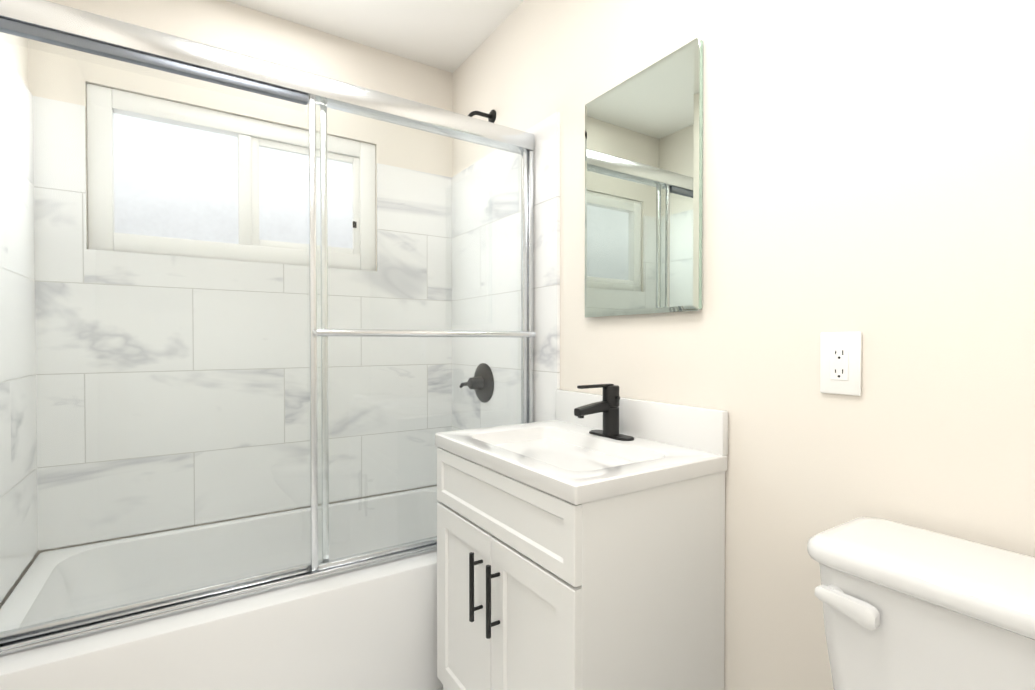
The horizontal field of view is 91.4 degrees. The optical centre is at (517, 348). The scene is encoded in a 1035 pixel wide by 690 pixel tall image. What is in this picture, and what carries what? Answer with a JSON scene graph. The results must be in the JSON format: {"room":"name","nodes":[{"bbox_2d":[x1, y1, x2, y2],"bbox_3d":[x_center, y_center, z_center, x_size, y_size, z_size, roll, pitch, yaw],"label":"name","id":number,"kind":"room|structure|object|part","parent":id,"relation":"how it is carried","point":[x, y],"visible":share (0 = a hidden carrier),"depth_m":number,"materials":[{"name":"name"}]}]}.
{"room":"bathroom","nodes":[
{"label":"bathroom","id":0,"kind":"room"},
{"bbox_2d":[0,32,33,608],"bbox_3d":[-0.904,-0.118,0.483,0.120,2.410,3.020,0,1,-33],"label":"wall","id":1,"kind":"structure","parent":0,"point":[21,57],"depth_m":1.54,"materials":[{"name":"white paint"}]},
{"bbox_2d":[0,45,37,602],"bbox_3d":[-1.357,-0.073,1.301,0.012,1.490,0.856,0,1,-33],"label":"wall tile","id":2,"kind":"structure","parent":1,"relation":"attached to","point":[6,113],"depth_m":1.47,"materials":[{"name":"tile"}]},
{"bbox_2d":[28,0,89,560],"bbox_3d":[-1.577,-0.134,1.757,0.142,2.410,0.150,0,1,-33],"label":"wall","id":3,"kind":"structure","parent":0,"point":[40,78],"depth_m":1.69,"materials":[{"name":"white paint"}]},
{"bbox_2d":[84,0,452,543],"bbox_3d":[-0.938,-0.139,2.172,1.382,2.410,0.150,0,1,-33],"label":"wall","id":4,"kind":"structure","parent":0,"point":[231,26],"depth_m":2.06,"materials":[{"name":"white paint"}]},
{"bbox_2d":[33,96,88,550],"bbox_3d":[-1.528,-0.078,1.693,0.130,1.490,0.012,0,1,-33],"label":"wall tile","id":5,"kind":"structure","parent":4,"relation":"attached to","point":[78,402],"depth_m":1.69,"materials":[{"name":"tile"}]},
{"bbox_2d":[86,83,375,270],"bbox_3d":[-1.083,-0.630,2.043,1.003,0.573,0.078,0,1,-33],"label":"window","id":6,"kind":"structure","parent":4,"relation":"in","point":[155,210],"depth_m":1.97,"materials":[{"name":"glass"}]},
{"bbox_3d":[-1.474,-0.627,1.789,0.069,0.573,0.078,0,1,-33],"label":"frame","id":7,"kind":"part","parent":6,"relation":"part of","materials":[{"name":"white plastic"}]},
{"bbox_3d":[-1.289,-0.628,1.924,0.390,0.435,0.006,0,1,-33],"label":"glass","id":8,"kind":"part","parent":6,"relation":"part of","materials":[{"name":"white glass"}]},
{"bbox_3d":[-1.083,-0.882,2.040,0.865,0.069,0.078,0,1,-33],"label":"window frame","id":9,"kind":"part","parent":6,"relation":"part of","materials":[{"name":"white plastic"}]},
{"bbox_3d":[-1.083,-0.378,2.047,0.865,0.069,0.078,0,1,-33],"label":"frame","id":10,"kind":"part","parent":6,"relation":"part of","materials":[{"name":"white plastic"}]},
{"bbox_3d":[-1.064,-0.630,2.045,0.028,0.435,0.036,0,1,-33],"label":"window sash","id":11,"kind":"part","parent":6,"relation":"part of","materials":[{"name":"white plastic"}]},
{"bbox_3d":[-0.896,-0.428,2.157,0.374,0.028,0.036,0,1,-33],"label":"window sash","id":12,"kind":"part","parent":6,"relation":"part of","materials":[{"name":"white plastic"}]},
{"bbox_3d":[-0.896,-0.835,2.152,0.374,0.028,0.036,0,1,-33],"label":"window sash","id":13,"kind":"part","parent":6,"relation":"part of","materials":[{"name":"white plastic"}]},
{"bbox_3d":[-0.896,-0.631,2.155,0.374,0.379,0.006,0,1,-33],"label":"glass","id":14,"kind":"part","parent":6,"relation":"part of","materials":[{"name":"white glass"}]},
{"bbox_3d":[-0.727,-0.632,2.264,0.028,0.435,0.036,0,1,-33],"label":"window sash","id":15,"kind":"part","parent":6,"relation":"part of","materials":[{"name":"white plastic"}]},
{"bbox_3d":[-0.692,-0.633,2.298,0.069,0.573,0.078,0,1,-33],"label":"frame","id":16,"kind":"part","parent":6,"relation":"part of","materials":[{"name":"white plastic"}]},
{"bbox_2d":[86,249,378,541],"bbox_3d":[-1.052,0.161,2.006,1.005,1.005,0.012,0,1,-33],"label":"wall tile","id":17,"kind":"structure","parent":4,"relation":"attached to","point":[362,366],"depth_m":1.93,"materials":[{"name":"tile"}]},
{"bbox_2d":[377,163,451,493],"bbox_3d":[-0.478,-0.086,2.376,0.365,1.490,0.012,0,1,-33],"label":"wall tile","id":18,"kind":"structure","parent":4,"relation":"attached to","point":[420,414],"depth_m":2.36,"materials":[{"name":"tile"}]},
{"bbox_2d":[226,0,523,72],"bbox_3d":[-0.215,-1.378,0.915,1.764,0.100,3.020,0,1,-33],"label":"ceiling","id":19,"kind":"structure","parent":0,"point":[451,36],"depth_m":2.07,"materials":[{"name":"white paint"}]},
{"bbox_2d":[453,0,1034,689],"bbox_3d":[0.474,-0.129,1.379,0.120,2.410,3.020,0,1,-33],"label":"wall","id":20,"kind":"structure","parent":0,"point":[869,168],"depth_m":1.04,"materials":[{"name":"white paint"}]},
{"bbox_2d":[468,109,495,122],"bbox_3d":[-0.166,-0.969,2.110,0.142,0.089,0.060,0,1,-33],"label":"shower","id":21,"kind":"object","parent":20,"relation":"attached to","point":[491,116],"visible":0.79,"depth_m":2.12,"materials":[{"name":"black metal"}]},
{"bbox_2d":[452,111,559,430],"bbox_3d":[-0.090,-0.083,2.125,0.012,1.490,0.856,0,1,-33],"label":"wall tile","id":22,"kind":"structure","parent":20,"relation":"attached to","point":[546,132],"depth_m":2.06,"materials":[{"name":"tile"}]},
{"bbox_2d":[459,363,493,402],"bbox_3d":[-0.181,0.151,2.191,0.071,0.172,0.190,0,1,-33],"label":"shower valve","id":23,"kind":"object","parent":22,"relation":"attached to","point":[480,372],"depth_m":2.16,"materials":[{"name":"black metal"}]},
{"bbox_3d":[-0.221,0.160,2.215,0.028,0.037,0.106,0,1,-33],"label":"lever","id":24,"kind":"part","parent":23,"relation":"part of","materials":[{"name":"black metal"}]},
{"bbox_2d":[555,389,727,455],"bbox_3d":[0.319,0.201,1.484,0.023,0.108,0.658,0,1,-33],"label":"backsplash","id":25,"kind":"structure","parent":20,"relation":"attached to","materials":[{"name":"white stone"}]},
{"bbox_2d":[585,36,702,316],"bbox_3d":[0.341,-0.438,1.445,0.022,0.682,0.434,0,1,-33],"label":"mirror","id":26,"kind":"object","parent":20,"relation":"attached to","point":[643,180],"visible":0.93,"depth_m":1.40,"materials":[{"name":"silver mirror"}]},
{"bbox_2d":[820,332,861,395],"bbox_3d":[0.641,0.030,1.004,0.008,0.124,0.075,0,1,-33],"label":"electrical outlet","id":27,"kind":"object","parent":20,"relation":"attached to","point":[840,361],"visible":1,"depth_m":1.00,"materials":[{"name":"white plastic"}]},
{"bbox_3d":[-0.215,1.132,0.947,1.764,0.100,3.021,0,1,-33],"label":"floor","id":28,"kind":"structure","parent":0,"visible":0},
{"bbox_2d":[0,486,442,689],"bbox_3d":[-0.733,0.869,1.740,1.496,0.401,0.791,0,1,-33],"label":"bathtub","id":29,"kind":"object","parent":28,"relation":"on","point":[373,627],"visible":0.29,"depth_m":1.46,"materials":[{"name":"white ceramic"}]},
{"bbox_2d":[0,0,535,655],"bbox_3d":[-0.567,-0.058,1.473,1.496,1.458,0.115,0,1,-33],"label":"shower door","id":30,"kind":"structure","parent":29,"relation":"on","point":[62,26],"depth_m":1.42,"materials":[{"name":"clear glass"}]},
{"label":"glass","id":31,"kind":"part","parent":30,"relation":"part of","materials":[{"name":"clear glass"}]},
{"bbox_3d":[-0.881,0.650,1.319,0.708,0.022,0.016,0,1,-33],"label":"rail","id":32,"kind":"part","parent":30,"relation":"part of","materials":[{"name":"silver metal"}]},
{"bbox_3d":[-0.285,0.645,1.681,0.722,0.022,0.016,0,1,-33],"label":"rail","id":33,"kind":"part","parent":30,"relation":"part of","materials":[{"name":"silver metal"}]},
{"label":"glass","id":34,"kind":"part","parent":30,"relation":"part of","materials":[{"name":"clear glass"}]},
{"bbox_3d":[-0.285,-0.743,1.664,0.722,0.030,0.016,0,1,-33],"label":"rail","id":35,"kind":"part","parent":30,"relation":"part of","materials":[{"name":"silver metal"}]},
{"bbox_2d":[435,383,727,689],"bbox_3d":[0.116,0.590,1.357,0.508,0.974,0.658,0,1,-33],"label":"bathroom vanity","id":36,"kind":"object","parent":28,"relation":"on","point":[581,541],"visible":1,"depth_m":1.16,"materials":[{"name":"white paint"}]},
{"bbox_3d":[-0.146,0.725,1.380,0.019,0.527,0.320,0,1,-33],"label":"door","id":37,"kind":"part","parent":36,"relation":"part of","materials":[{"name":"white paint"}]},
{"bbox_3d":[-0.114,0.595,1.257,0.012,0.169,0.012,0,1,-33],"label":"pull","id":38,"kind":"part","parent":36,"relation":"part of","materials":[{"name":"black metal"}]},
{"bbox_3d":[-0.102,0.538,1.265,0.030,0.009,0.009,0,1,-33],"label":"pull post","id":39,"kind":"part","parent":36,"relation":"part of","materials":[{"name":"black metal"}]},
{"bbox_3d":[-0.102,0.653,1.266,0.030,0.009,0.009,0,1,-33],"label":"pull post","id":40,"kind":"part","parent":36,"relation":"part of","materials":[{"name":"black metal"}]},
{"bbox_3d":[-0.068,0.596,1.187,0.012,0.169,0.012,0,1,-33],"label":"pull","id":41,"kind":"part","parent":36,"relation":"part of","materials":[{"name":"black metal"}]},
{"bbox_3d":[-0.056,0.538,1.194,0.030,0.009,0.009,0,1,-33],"label":"pull post","id":42,"kind":"part","parent":36,"relation":"part of","materials":[{"name":"black metal"}]},
{"bbox_3d":[-0.056,0.653,1.196,0.030,0.009,0.009,0,1,-33],"label":"pull post","id":43,"kind":"part","parent":36,"relation":"part of","materials":[{"name":"black metal"}]},
{"bbox_3d":[-0.058,0.377,1.241,0.019,0.157,0.642,0,1,-33],"label":"drawer","id":44,"kind":"part","parent":36,"relation":"part of","materials":[{"name":"white paint"}]},
{"bbox_3d":[0.030,0.728,1.110,0.019,0.527,0.320,0,1,-33],"label":"door","id":45,"kind":"part","parent":36,"relation":"part of","materials":[{"name":"white paint"}]},
{"bbox_2d":[435,420,726,504],"bbox_3d":[0.130,0.305,1.363,0.475,0.102,0.658,0,1,-33],"label":"sink","id":46,"kind":"object","parent":36,"relation":"in","point":[554,462],"depth_m":1.22,"materials":[{"name":"white stone"}]},
{"bbox_2d":[574,383,633,440],"bbox_3d":[0.227,0.178,1.424,0.152,0.151,0.162,0,1,-33],"label":"faucet","id":47,"kind":"object","parent":36,"relation":"on","point":[609,405],"depth_m":1.43,"materials":[{"name":"black metal"}]},
{"bbox_2d":[807,517,1034,689],"bbox_3d":[0.495,0.698,0.562,0.705,0.773,0.496,0,1,-33],"label":"toilet","id":48,"kind":"object","parent":28,"relation":"on","point":[907,607],"visible":0.98,"depth_m":0.72,"materials":[{"name":"white ceramic"}]},
{"bbox_3d":[0.502,0.396,0.772,0.016,0.035,0.084,0,1,-33],"label":"handle lever","id":49,"kind":"part","parent":48,"relation":"part of","materials":[{"name":"white ceramic"}]},
{"bbox_3d":[0.695,0.517,0.690,0.205,0.335,0.470,0,1,-33],"label":"tank","id":50,"kind":"part","parent":48,"relation":"part of","materials":[{"name":"white ceramic"}]}
]}

